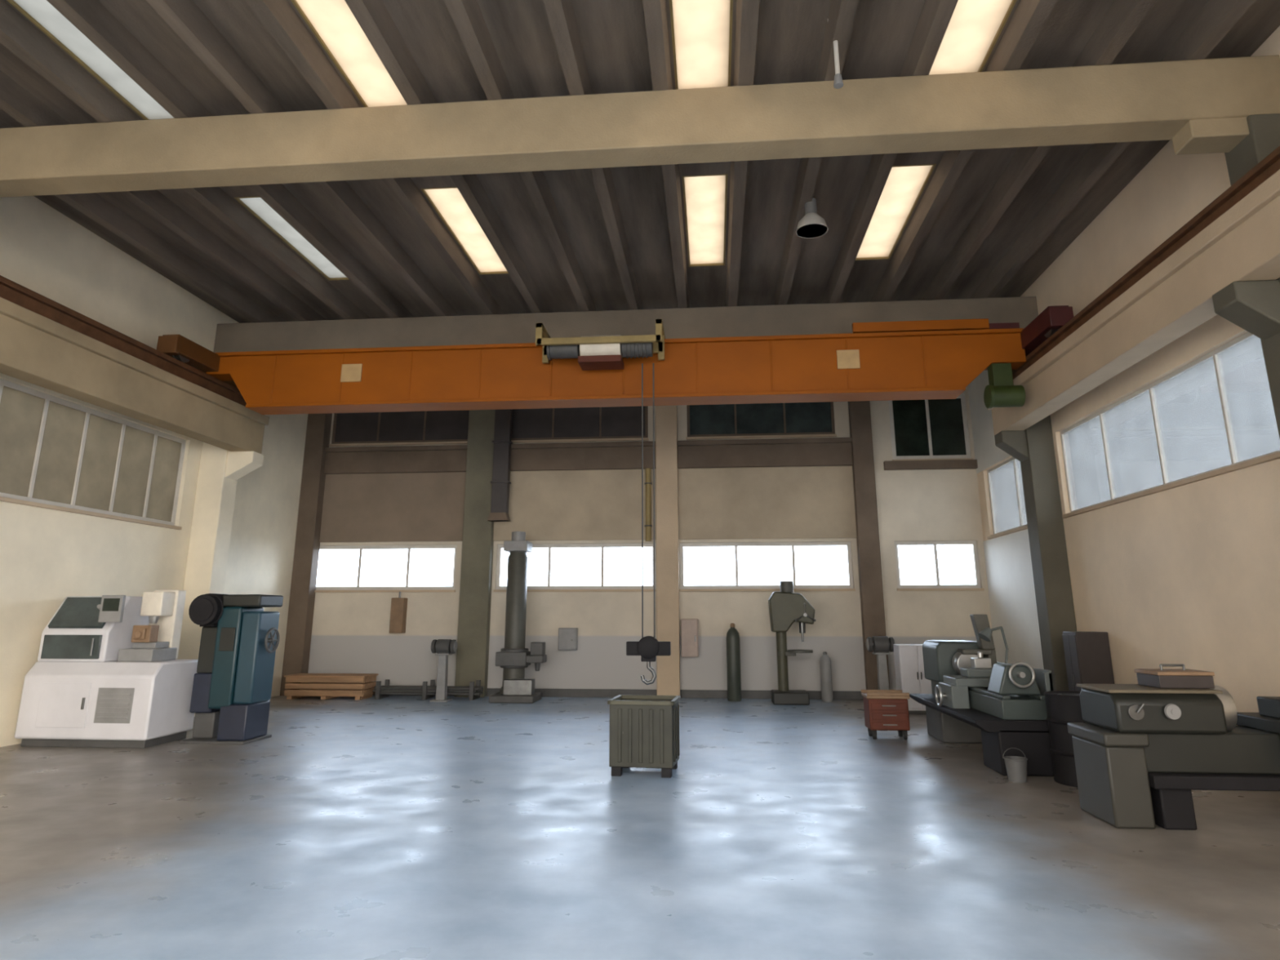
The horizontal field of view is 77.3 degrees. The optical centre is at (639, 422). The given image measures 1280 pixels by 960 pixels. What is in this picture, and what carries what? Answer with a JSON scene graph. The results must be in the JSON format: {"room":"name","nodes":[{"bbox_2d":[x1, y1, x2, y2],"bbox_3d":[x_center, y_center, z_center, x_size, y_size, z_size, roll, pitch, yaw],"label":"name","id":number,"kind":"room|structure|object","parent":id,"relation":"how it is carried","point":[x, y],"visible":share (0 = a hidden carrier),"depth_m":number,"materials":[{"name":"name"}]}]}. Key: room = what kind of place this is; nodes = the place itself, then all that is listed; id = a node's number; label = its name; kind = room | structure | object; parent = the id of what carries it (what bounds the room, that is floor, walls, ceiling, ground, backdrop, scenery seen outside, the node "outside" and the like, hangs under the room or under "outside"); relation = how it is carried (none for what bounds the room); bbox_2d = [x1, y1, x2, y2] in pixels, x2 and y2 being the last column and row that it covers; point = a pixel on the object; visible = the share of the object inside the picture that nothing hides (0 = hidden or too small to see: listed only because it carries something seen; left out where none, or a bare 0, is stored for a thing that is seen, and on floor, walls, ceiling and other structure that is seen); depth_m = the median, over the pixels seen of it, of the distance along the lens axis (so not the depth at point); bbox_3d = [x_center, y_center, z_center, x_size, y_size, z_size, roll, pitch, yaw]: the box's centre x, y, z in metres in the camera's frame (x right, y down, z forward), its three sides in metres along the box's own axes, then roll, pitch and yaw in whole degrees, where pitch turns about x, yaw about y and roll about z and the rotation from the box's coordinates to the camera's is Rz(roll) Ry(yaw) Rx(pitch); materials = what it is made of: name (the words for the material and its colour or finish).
{"room":"factory floor","nodes":[
{"label":"factory floor","id":0,"kind":"room"},
{"bbox_2d":[0,195,307,746],"bbox_3d":[-8.352,0.039,8.668,0.250,7.200,18.500,-1,-14,5],"label":"wall","id":1,"kind":"structure","parent":0,"point":[47,557],"depth_m":11.98,"materials":[{"name":"beige paint"}]},
{"bbox_2d":[0,378,186,529],"bbox_3d":[-8.075,0.455,11.150,0.250,1.540,5.190,-1,-14,5],"label":"window","id":2,"kind":"structure","parent":1,"relation":"in","point":[56,453],"depth_m":11.56,"materials":[{"name":"grey glass"}]},
{"bbox_2d":[0,695,1279,959],"bbox_3d":[-1.044,3.499,7.127,14.930,0.250,19.050,-1,-14,5],"label":"floor","id":3,"kind":"structure","parent":0,"point":[392,827],"depth_m":5.66,"materials":[{"name":"grey concrete"}]},
{"bbox_2d":[14,590,198,748],"bbox_3d":[-6.953,3.207,10.597,1.766,1.950,0.998,-1,-14,5],"label":"machining centre","id":4,"kind":"object","parent":3,"relation":"on","point":[103,677],"visible":1,"depth_m":10.25,"materials":[{"name":"white metal"}]},
{"bbox_2d":[176,441,263,716],"bbox_3d":[-7.248,1.853,13.953,0.950,6.160,0.420,-1,-14,5],"label":"concrete column","id":5,"kind":"structure","parent":3,"relation":"on","point":[220,469],"depth_m":13.83,"materials":[{"name":"beige paint"}]},
{"bbox_2d":[213,296,1038,352],"bbox_3d":[-0.540,-1.608,14.106,14.430,0.640,0.360,-1,-14,5],"label":"roof beam","id":6,"kind":"structure","parent":5,"relation":"on","point":[832,317],"depth_m":13.95,"materials":[{"name":"grey concrete"}]},
{"bbox_2d":[179,593,283,744],"bbox_3d":[-5.461,3.276,10.767,1.035,1.895,0.780,-1,-14,5],"label":"machine","id":7,"kind":"object","parent":3,"relation":"on","point":[232,691],"visible":1,"depth_m":10.59,"materials":[{"name":"grey paint"}]},
{"bbox_2d":[284,673,378,699],"bbox_3d":[-6.210,5.305,16.079,1.660,0.450,0.660,-1,-14,5],"label":"pallet stack","id":8,"kind":"object","parent":3,"relation":"on","point":[326,686],"visible":0.93,"depth_m":15.81,"materials":[{"name":"brown wood"}]},
{"bbox_2d":[375,679,480,700],"bbox_3d":[-4.228,5.342,16.000,1.980,0.340,0.500,-1,-14,5],"label":"rack","id":9,"kind":"object","parent":3,"relation":"on","point":[424,696],"visible":0.78,"depth_m":15.83,"materials":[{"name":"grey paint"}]},
{"bbox_2d":[380,692,479,695],"bbox_3d":[-4.197,5.368,15.831,2.100,0.049,0.049,-1,-14,5],"label":"bar","id":10,"kind":"object","parent":9,"relation":"on","point":[381,693],"visible":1,"depth_m":15.82,"materials":[{"name":"grey paint"}]},
{"bbox_2d":[373,688,476,693],"bbox_3d":[-4.269,5.321,15.849,2.100,0.049,0.049,-1,-14,5],"label":"bar","id":11,"kind":"object","parent":10,"relation":"on","point":[374,690],"visible":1,"depth_m":15.85,"materials":[{"name":"grey paint"}]},
{"bbox_2d":[374,686,479,689],"bbox_3d":[-4.227,5.271,15.857,2.100,0.049,0.049,-1,-14,5],"label":"bar","id":12,"kind":"object","parent":11,"relation":"on","point":[381,687],"visible":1,"depth_m":15.85,"materials":[{"name":"grey paint"}]},
{"bbox_3d":[-4.179,5.415,16.024,2.100,0.049,0.049,-1,-14,5],"label":"bar","id":13,"kind":"object","parent":9,"relation":"on","visible":0},
{"bbox_3d":[-4.185,5.366,16.036,2.100,0.049,0.049,-1,-14,5],"label":"bar","id":14,"kind":"object","parent":13,"relation":"on","visible":0},
{"bbox_2d":[393,685,483,688],"bbox_3d":[-4.184,5.318,16.048,2.100,0.049,0.049,-1,-14,5],"label":"bar","id":15,"kind":"object","parent":14,"relation":"on","point":[482,687],"visible":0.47,"depth_m":16.09,"materials":[{"name":"grey paint"}]},
{"bbox_2d":[429,639,457,702],"bbox_3d":[-3.836,4.817,15.564,0.470,1.155,0.340,-1,-14,5],"label":"grinder","id":16,"kind":"object","parent":3,"relation":"on","point":[442,648],"visible":1,"depth_m":15.52,"materials":[{"name":"grey paint"}]},
{"bbox_2d":[488,531,546,703],"bbox_3d":[-2.340,3.793,15.807,0.980,3.260,0.760,-1,-14,5],"label":"drill","id":17,"kind":"object","parent":3,"relation":"on","point":[514,657],"visible":1,"depth_m":15.60,"materials":[{"name":"grey paint"}]},
{"bbox_2d":[607,694,680,777],"bbox_3d":[0.055,3.331,8.538,0.700,0.740,0.640,-2,-14,9],"label":"bin","id":18,"kind":"object","parent":3,"relation":"on","point":[650,724],"visible":1,"depth_m":8.26,"materials":[{"name":"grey metal"}]},
{"bbox_2d":[725,622,741,701],"bbox_3d":[1.835,4.691,15.688,0.270,1.460,0.270,-1,-14,5],"label":"gas cylinder","id":19,"kind":"object","parent":3,"relation":"on","point":[733,645],"visible":1,"depth_m":15.57,"materials":[{"name":"green paint"}]},
{"bbox_2d":[768,581,815,705],"bbox_3d":[2.924,4.189,15.316,0.856,2.260,0.580,-1,-14,5],"label":"drill","id":20,"kind":"object","parent":3,"relation":"on","point":[786,606],"visible":1,"depth_m":15.24,"materials":[{"name":"grey metal"}]},
{"bbox_2d":[819,651,833,702],"bbox_3d":[3.612,4.927,15.518,0.220,0.920,0.220,-1,-14,5],"label":"gas cylinder","id":21,"kind":"object","parent":3,"relation":"on","point":[826,681],"visible":1,"depth_m":15.43,"materials":[{"name":"grey paint"}]},
{"bbox_2d":[866,635,894,689],"bbox_3d":[4.341,4.471,14.321,0.470,1.244,0.340,-1,-14,5],"label":"grinder","id":22,"kind":"object","parent":3,"relation":"on","point":[881,646],"visible":0.88,"depth_m":14.30,"materials":[{"name":"grey paint"}]},
{"bbox_2d":[861,689,910,739],"bbox_3d":[3.345,3.965,10.861,0.560,0.600,0.455,-1,-14,5],"label":"tool cart","id":23,"kind":"object","parent":3,"relation":"on","point":[884,709],"visible":1,"depth_m":10.69,"materials":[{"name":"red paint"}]},
{"bbox_2d":[861,689,909,698],"bbox_3d":[3.345,3.714,10.929,0.560,0.080,0.440,-1,-14,5],"label":"cart top","id":24,"kind":"object","parent":23,"relation":"on","point":[867,694],"depth_m":10.73,"materials":[{"name":"brown wood"}]},
{"bbox_2d":[893,644,932,714],"bbox_3d":[4.724,4.377,13.668,0.600,1.120,0.480,-1,-14,5],"label":"storage cabinet","id":25,"kind":"object","parent":3,"relation":"on","point":[910,678],"visible":0.68,"depth_m":13.50,"materials":[{"name":"white metal"}]},
{"bbox_2d":[909,614,1053,776],"bbox_3d":[4.123,3.195,9.846,1.000,1.620,3.000,-1,-14,5],"label":"lathe","id":26,"kind":"object","parent":3,"relation":"on","point":[975,698],"visible":0.97,"depth_m":8.98,"materials":[{"name":"black paint"}]},
{"bbox_2d":[909,693,1048,732],"bbox_3d":[4.131,3.510,9.744,0.980,0.120,2.950,-1,-14,5],"label":"tray","id":27,"kind":"object","parent":26,"relation":"on","point":[984,720],"depth_m":8.48,"materials":[{"name":"black paint"}]},
{"bbox_2d":[977,626,1008,663],"bbox_3d":[4.379,2.843,9.908,0.398,0.619,0.157,6,-15,-25],"label":"work lamp","id":28,"kind":"object","parent":26,"relation":"attached to","point":[985,634],"depth_m":9.90,"materials":[{"name":"grey metal"}]},
{"bbox_2d":[1002,747,1027,782],"bbox_3d":[3.767,3.428,8.015,0.228,0.306,0.224,-1,-14,5],"label":"bucket","id":29,"kind":"object","parent":3,"relation":"on","point":[1015,766],"visible":1,"depth_m":7.93,"materials":[{"name":"grey metal"}]},
{"bbox_2d":[994,415,1076,690],"bbox_3d":[6.262,1.567,12.769,0.780,6.160,0.420,-1,-14,5],"label":"concrete column","id":30,"kind":"structure","parent":3,"relation":"on","point":[1033,446],"depth_m":12.54,"materials":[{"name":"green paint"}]},
{"bbox_2d":[1044,690,1084,787],"bbox_3d":[4.400,3.143,7.974,0.600,0.840,0.600,-1,-14,5],"label":"drum","id":31,"kind":"object","parent":3,"relation":"on","point":[1063,707],"visible":0.4,"depth_m":7.86,"materials":[{"name":"black paint"}]},
{"bbox_2d":[1062,631,1114,691],"bbox_3d":[6.323,3.655,11.236,0.462,1.380,0.432,-1,-14,5],"label":"locker","id":32,"kind":"object","parent":3,"relation":"on","point":[1087,655],"visible":0.6,"depth_m":11.13,"materials":[{"name":"grey metal"}]},
{"bbox_2d":[1066,683,1279,830],"bbox_3d":[4.681,2.679,6.480,2.000,1.040,0.820,-1,-14,5],"label":"lathe","id":33,"kind":"object","parent":3,"relation":"on","point":[1140,752],"visible":0.96,"depth_m":6.29,"materials":[{"name":"grey paint"}]},
{"bbox_2d":[1076,683,1222,693],"bbox_3d":[4.215,2.217,6.665,0.860,0.025,0.600,-1,-14,5],"label":"tray","id":34,"kind":"object","parent":33,"relation":"on","point":[1093,688],"depth_m":6.44,"materials":[{"name":"grey metal"}]},
{"bbox_2d":[1133,663,1214,688],"bbox_3d":[4.455,2.112,6.679,0.440,0.180,0.380,-1,-14,5],"label":"toolbox","id":35,"kind":"object","parent":33,"relation":"on","point":[1161,677],"visible":1,"depth_m":6.51,"materials":[{"name":"grey metal"}]},
{"bbox_2d":[1148,773,1279,791],"bbox_3d":[4.844,2.850,6.464,1.680,0.100,0.740,-1,-14,5],"label":"tray","id":36,"kind":"object","parent":33,"relation":"on","point":[1157,781],"depth_m":6.15,"materials":[{"name":"black paint"}]},
{"bbox_2d":[1212,113,1279,439],"bbox_3d":[5.724,0.161,6.961,0.780,6.160,0.420,-1,-14,5],"label":"concrete column","id":37,"kind":"structure","parent":3,"relation":"on","point":[1253,306],"depth_m":7.27,"materials":[{"name":"green paint"}]},
{"bbox_2d":[986,146,1279,435],"bbox_3d":[5.417,-2.004,6.155,0.480,0.950,15.150,-1,-14,5],"label":"beam","id":38,"kind":"structure","parent":37,"relation":"on","point":[1167,295],"depth_m":8.45,"materials":[{"name":"beige paint"}]},
{"bbox_3d":[-7.786,0.448,8.144,0.950,6.160,0.420,-1,-14,5],"label":"concrete column","id":39,"kind":"structure","parent":3,"relation":"on","visible":0},
{"bbox_2d":[0,275,269,453],"bbox_3d":[-7.700,-1.677,7.292,0.480,1.050,15.150,-1,-14,5],"label":"beam","id":40,"kind":"structure","parent":39,"relation":"on","point":[45,343],"depth_m":10.98,"materials":[{"name":"beige concrete"}]},
{"bbox_2d":[156,305,1073,414],"bbox_3d":[-0.579,-0.714,12.881,13.490,1.455,2.620,-1,-14,5],"label":"crane","id":41,"kind":"object","parent":40,"relation":"on","point":[928,359],"visible":0.92,"depth_m":12.61,"materials":[{"name":"orange paint"}]},
{"bbox_2d":[535,319,665,370],"bbox_3d":[-0.584,-1.117,12.633,1.940,0.632,1.070,-1,-14,5],"label":"trolley","id":42,"kind":"object","parent":41,"relation":"on","point":[593,353],"visible":1,"depth_m":12.19,"materials":[{"name":"grey metal"}]},
{"bbox_2d":[626,363,671,684],"bbox_3d":[0.120,1.378,11.700,0.620,4.696,0.174,-1,-14,5],"label":"hook block","id":43,"kind":"object","parent":42,"relation":"hanging from","point":[648,647],"visible":1,"depth_m":11.24,"materials":[{"name":"grey paint"}]},
{"bbox_2d":[988,322,1019,328],"bbox_3d":[5.632,-1.438,12.491,0.460,0.130,0.320,-1,-14,5],"label":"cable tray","id":44,"kind":"object","parent":41,"relation":"on","point":[1006,325],"depth_m":12.34,"materials":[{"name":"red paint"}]},
{"bbox_2d":[0,54,1279,197],"bbox_3d":[-1.075,-2.914,8.325,14.430,0.820,0.360,-1,-14,5],"label":"roof beam","id":45,"kind":"structure","parent":39,"relation":"on","point":[1203,106],"depth_m":8.08,"materials":[{"name":"beige concrete"}]},
{"bbox_2d":[0,0,1279,323],"bbox_3d":[-1.044,-3.436,8.805,14.930,0.420,19.050,-1,-14,5],"label":"ceiling","id":46,"kind":"structure","parent":0,"point":[987,223],"depth_m":10.01,"materials":[{"name":"metal"}]},
{"bbox_2d":[6,0,173,119],"bbox_3d":[-5.466,-3.822,7.526,0.580,0.050,3.300,-1,-14,5],"label":"skylight","id":47,"kind":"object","parent":46,"relation":"attached to","point":[42,13],"depth_m":8.07,"materials":[{"name":"white glass"}]},
{"bbox_2d":[234,195,349,280],"bbox_3d":[-5.046,-2.728,12.052,0.580,0.050,2.750,-1,-14,5],"label":"skylight","id":48,"kind":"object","parent":46,"relation":"attached to","point":[256,206],"depth_m":11.90,"materials":[{"name":"white glass"}]},
{"bbox_2d":[290,0,407,107],"bbox_3d":[-2.897,-3.877,7.301,0.580,0.050,3.300,-1,-14,5],"label":"skylight","id":49,"kind":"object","parent":46,"relation":"attached to","point":[334,24],"depth_m":7.99,"materials":[{"name":"white glass"}]},
{"bbox_2d":[420,186,508,275],"bbox_3d":[-2.477,-2.782,11.827,0.580,0.050,2.750,-1,-14,5],"label":"skylight","id":50,"kind":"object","parent":46,"relation":"attached to","point":[448,202],"depth_m":11.65,"materials":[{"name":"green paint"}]},
{"bbox_2d":[669,0,733,89],"bbox_3d":[0.530,-3.950,7.001,0.580,0.050,3.300,-1,-14,5],"label":"skylight","id":51,"kind":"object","parent":46,"relation":"attached to","point":[701,29],"depth_m":7.86,"materials":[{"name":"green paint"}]},
{"bbox_2d":[682,173,727,266],"bbox_3d":[0.949,-2.855,11.527,0.580,0.050,2.750,-1,-14,5],"label":"skylight","id":52,"kind":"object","parent":46,"relation":"attached to","point":[704,196],"depth_m":11.37,"materials":[{"name":"white glass"}]},
{"bbox_2d":[795,197,828,238],"bbox_3d":[2.216,-2.776,10.383,0.410,0.640,0.410,-1,-14,5],"label":"pendant lamp","id":53,"kind":"object","parent":46,"relation":"hanging from","point":[811,225],"visible":0.92,"depth_m":10.27,"materials":[{"name":"grey metal"}]},
{"bbox_2d":[827,18,843,88],"bbox_3d":[1.823,-3.444,7.431,0.120,0.730,0.120,-1,-14,5],"label":"conduit","id":54,"kind":"object","parent":46,"relation":"hanging from","point":[838,83],"visible":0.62,"depth_m":7.37,"materials":[{"name":"grey metal"}]},
{"bbox_2d":[855,164,936,260],"bbox_3d":[3.519,-2.909,11.302,0.580,0.050,2.750,-1,-14,5],"label":"skylight","id":55,"kind":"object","parent":46,"relation":"attached to","point":[904,185],"depth_m":11.14,"materials":[{"name":"white glass"}]},
{"bbox_2d":[928,0,1017,75],"bbox_3d":[3.099,-4.004,6.776,0.580,0.050,3.300,-1,-14,5],"label":"skylight","id":56,"kind":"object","parent":46,"relation":"attached to","point":[975,27],"depth_m":7.77,"materials":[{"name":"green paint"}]},
{"bbox_2d":[307,386,992,691],"bbox_3d":[-0.200,2.080,17.102,14.930,7.200,0.250,-1,-14,5],"label":"wall","id":57,"kind":"structure","parent":0,"point":[350,631],"depth_m":16.46,"materials":[{"name":"paint"}]},
{"bbox_2d":[280,413,332,695],"bbox_3d":[-7.201,2.358,17.400,0.420,6.800,0.300,-1,-14,5],"label":"pilaster","id":58,"kind":"object","parent":57,"relation":"attached to","point":[307,544],"visible":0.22,"depth_m":17.18,"materials":[{"name":"brown paint"}]},
{"bbox_2d":[314,544,457,592],"bbox_3d":[-5.543,3.163,17.284,3.290,1.000,0.250,-1,-14,5],"label":"window","id":59,"kind":"structure","parent":57,"relation":"in","point":[406,588],"depth_m":17.23,"materials":[{"name":"white metal"}]},
{"bbox_2d":[319,471,466,542],"bbox_3d":[-5.367,1.853,17.482,3.240,1.500,0.050,-1,-14,5],"label":"wall panel","id":60,"kind":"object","parent":57,"relation":"attached to","point":[403,507],"depth_m":17.45,"materials":[{"name":"beige paint"}]},
{"bbox_2d":[324,444,467,474],"bbox_3d":[-5.583,0.829,17.672,3.660,0.580,0.200,-1,-14,5],"label":"trim","id":61,"kind":"structure","parent":57,"relation":"attached to","point":[436,458],"depth_m":17.60,"materials":[{"name":"brown concrete"}]},
{"bbox_2d":[389,591,407,633],"bbox_3d":[-5.086,3.999,16.851,0.280,0.850,0.215,-1,-14,5],"label":"switch box","id":62,"kind":"object","parent":57,"relation":"attached to","point":[398,605],"visible":1,"depth_m":16.75,"materials":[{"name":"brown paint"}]},
{"bbox_2d":[328,409,469,446],"bbox_3d":[-5.348,0.112,18.004,3.240,0.850,0.250,-1,-14,5],"label":"window","id":63,"kind":"structure","parent":57,"relation":"in","point":[433,427],"depth_m":17.96,"materials":[{"name":"black glass"}]},
{"bbox_2d":[454,409,495,697],"bbox_3d":[-3.453,2.288,17.111,0.620,6.800,0.220,-1,-14,5],"label":"pilaster","id":64,"kind":"object","parent":57,"relation":"attached to","point":[477,557],"visible":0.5,"depth_m":16.87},
{"bbox_2d":[487,408,512,521],"bbox_3d":[-2.976,0.788,17.187,0.438,2.650,0.240,-1,-14,5],"label":"ventilation duct","id":65,"kind":"object","parent":64,"relation":"attached to","point":[502,442],"visible":0.88,"depth_m":17.10,"materials":[{"name":"grey metal"}]},
{"bbox_2d":[487,512,510,521],"bbox_3d":[-2.976,1.998,16.894,0.438,0.160,0.240,-1,-14,5],"label":"outlet","id":66,"kind":"object","parent":65,"relation":"attached to","point":[493,517],"depth_m":16.79,"materials":[{"name":"brown metal"}]},
{"bbox_2d":[558,627,577,650],"bbox_3d":[-1.479,4.446,16.421,0.380,0.440,0.190,-1,-14,5],"label":"switch box","id":67,"kind":"object","parent":57,"relation":"attached to","point":[567,637],"visible":1,"depth_m":16.35,"materials":[{"name":"grey paint"}]},
{"bbox_2d":[493,469,656,541],"bbox_3d":[-1.393,1.768,17.134,3.500,1.500,0.050,-1,-14,5],"label":"wall panel","id":68,"kind":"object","parent":57,"relation":"attached to","point":[606,504],"depth_m":17.10,"materials":[{"name":"beige paint"}]},
{"bbox_2d":[493,543,656,591],"bbox_3d":[-1.360,3.074,16.918,3.450,1.000,0.250,-1,-14,5],"label":"window","id":69,"kind":"structure","parent":57,"relation":"in","point":[498,588],"depth_m":16.87,"materials":[{"name":"white metal"}]},
{"bbox_2d":[511,405,648,443],"bbox_3d":[-1.389,0.028,17.658,3.190,0.850,0.250,-1,-14,5],"label":"window","id":70,"kind":"structure","parent":57,"relation":"in","point":[611,423],"depth_m":17.61,"materials":[{"name":"black glass"}]},
{"bbox_2d":[510,440,655,471],"bbox_3d":[-1.400,0.740,17.305,3.500,0.580,0.200,-1,-14,5],"label":"trim","id":71,"kind":"structure","parent":57,"relation":"attached to","point":[607,455],"depth_m":17.25,"materials":[{"name":"brown concrete"}]},
{"bbox_2d":[372,688,863,699],"bbox_3d":[-0.212,5.468,16.139,14.430,0.160,0.030,-1,-14,5],"label":"baseboard","id":72,"kind":"structure","parent":57,"relation":"attached to","point":[707,694],"depth_m":16.04,"materials":[{"name":"grey paint"}]},
{"bbox_2d":[644,467,652,541],"bbox_3d":[0.175,1.740,16.931,0.160,1.540,0.174,-1,-14,5],"label":"downpipe","id":73,"kind":"object","parent":57,"relation":"attached to","point":[648,526],"visible":1,"depth_m":16.86,"materials":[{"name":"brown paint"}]},
{"bbox_2d":[655,405,679,695],"bbox_3d":[0.571,2.202,16.759,0.460,6.800,0.220,-1,-14,5],"label":"pilaster","id":74,"kind":"object","parent":57,"relation":"attached to","point":[668,667],"visible":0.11,"depth_m":16.56,"materials":[{"name":"beige paint"}]},
{"bbox_2d":[680,618,698,657],"bbox_3d":[1.008,4.359,16.189,0.340,0.740,0.235,-1,-14,5],"label":"switch box","id":75,"kind":"object","parent":57,"relation":"attached to","point":[689,627],"visible":1,"depth_m":16.09,"materials":[{"name":"metal"}]},
{"bbox_2d":[686,401,836,439],"bbox_3d":[2.594,-0.057,17.309,3.190,0.850,0.250,-1,-14,5],"label":"window","id":76,"kind":"structure","parent":57,"relation":"in","point":[788,420],"depth_m":17.26,"materials":[{"name":"black glass"}]},
{"bbox_2d":[676,437,853,468],"bbox_3d":[2.623,0.655,16.953,3.660,0.580,0.200,-1,-14,5],"label":"trim","id":77,"kind":"structure","parent":57,"relation":"attached to","point":[820,451],"depth_m":16.90,"materials":[{"name":"brown concrete"}]},
{"bbox_2d":[677,466,857,539],"bbox_3d":[2.630,1.683,16.781,3.660,1.500,0.050,-1,-14,5],"label":"wall panel","id":78,"kind":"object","parent":57,"relation":"attached to","point":[810,501],"depth_m":16.75,"materials":[{"name":"beige paint"}]},
{"bbox_2d":[679,542,855,591],"bbox_3d":[2.594,2.990,16.571,3.570,1.000,0.250,-1,-14,5],"label":"window","id":79,"kind":"structure","parent":57,"relation":"in","point":[683,588],"depth_m":16.54,"materials":[{"name":"white metal"}]},
{"bbox_2d":[848,400,889,689],"bbox_3d":[4.654,2.116,16.401,0.420,6.800,0.220,-1,-14,5],"label":"pilaster","id":80,"kind":"object","parent":57,"relation":"attached to","point":[870,578],"visible":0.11,"depth_m":16.27,"materials":[{"name":"brown paint"}]},
{"bbox_2d":[888,394,973,461],"bbox_3d":[6.105,0.131,16.938,1.640,1.450,0.250,-1,-14,5],"label":"window","id":81,"kind":"structure","parent":57,"relation":"in","point":[931,429],"depth_m":16.90,"materials":[{"name":"black glass"}]},
{"bbox_2d":[883,459,977,470],"bbox_3d":[6.033,0.883,16.623,1.880,0.180,0.120,-1,-14,5],"label":"trim","id":82,"kind":"structure","parent":57,"relation":"attached to","point":[944,464],"depth_m":16.57,"materials":[{"name":"brown concrete"}]},
{"bbox_2d":[894,540,984,591],"bbox_3d":[6.040,2.917,16.270,1.690,1.000,0.250,-1,-14,5],"label":"window","id":83,"kind":"structure","parent":57,"relation":"in","point":[937,587],"depth_m":16.22,"materials":[{"name":"white metal"}]},
{"bbox_2d":[977,26,1279,725],"bbox_3d":[6.269,-0.271,7.387,0.250,7.200,18.500,-1,-14,5],"label":"wall","id":84,"kind":"structure","parent":0,"point":[1188,575],"depth_m":9.58,"materials":[{"name":"beige paint"}]},
{"bbox_2d":[967,369,1044,669],"bbox_3d":[6.816,1.695,14.660,0.012,6.800,3.400,-1,-14,5],"label":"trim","id":85,"kind":"structure","parent":84,"relation":"attached to","point":[1008,562],"depth_m":15.01,"materials":[{"name":"grey paint"}]},
{"bbox_2d":[986,457,1027,538],"bbox_3d":[6.883,1.303,14.593,0.250,1.370,2.940,-1,-14,5],"label":"window","id":86,"kind":"structure","parent":84,"relation":"in","point":[1007,504],"depth_m":15.15,"materials":[{"name":"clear glass"}]},
{"bbox_2d":[1060,332,1279,518],"bbox_3d":[6.456,0.188,9.986,0.250,1.370,5.420,-1,-14,5],"label":"window","id":87,"kind":"structure","parent":84,"relation":"in","point":[1212,415],"depth_m":9.55,"materials":[{"name":"blue glass"}]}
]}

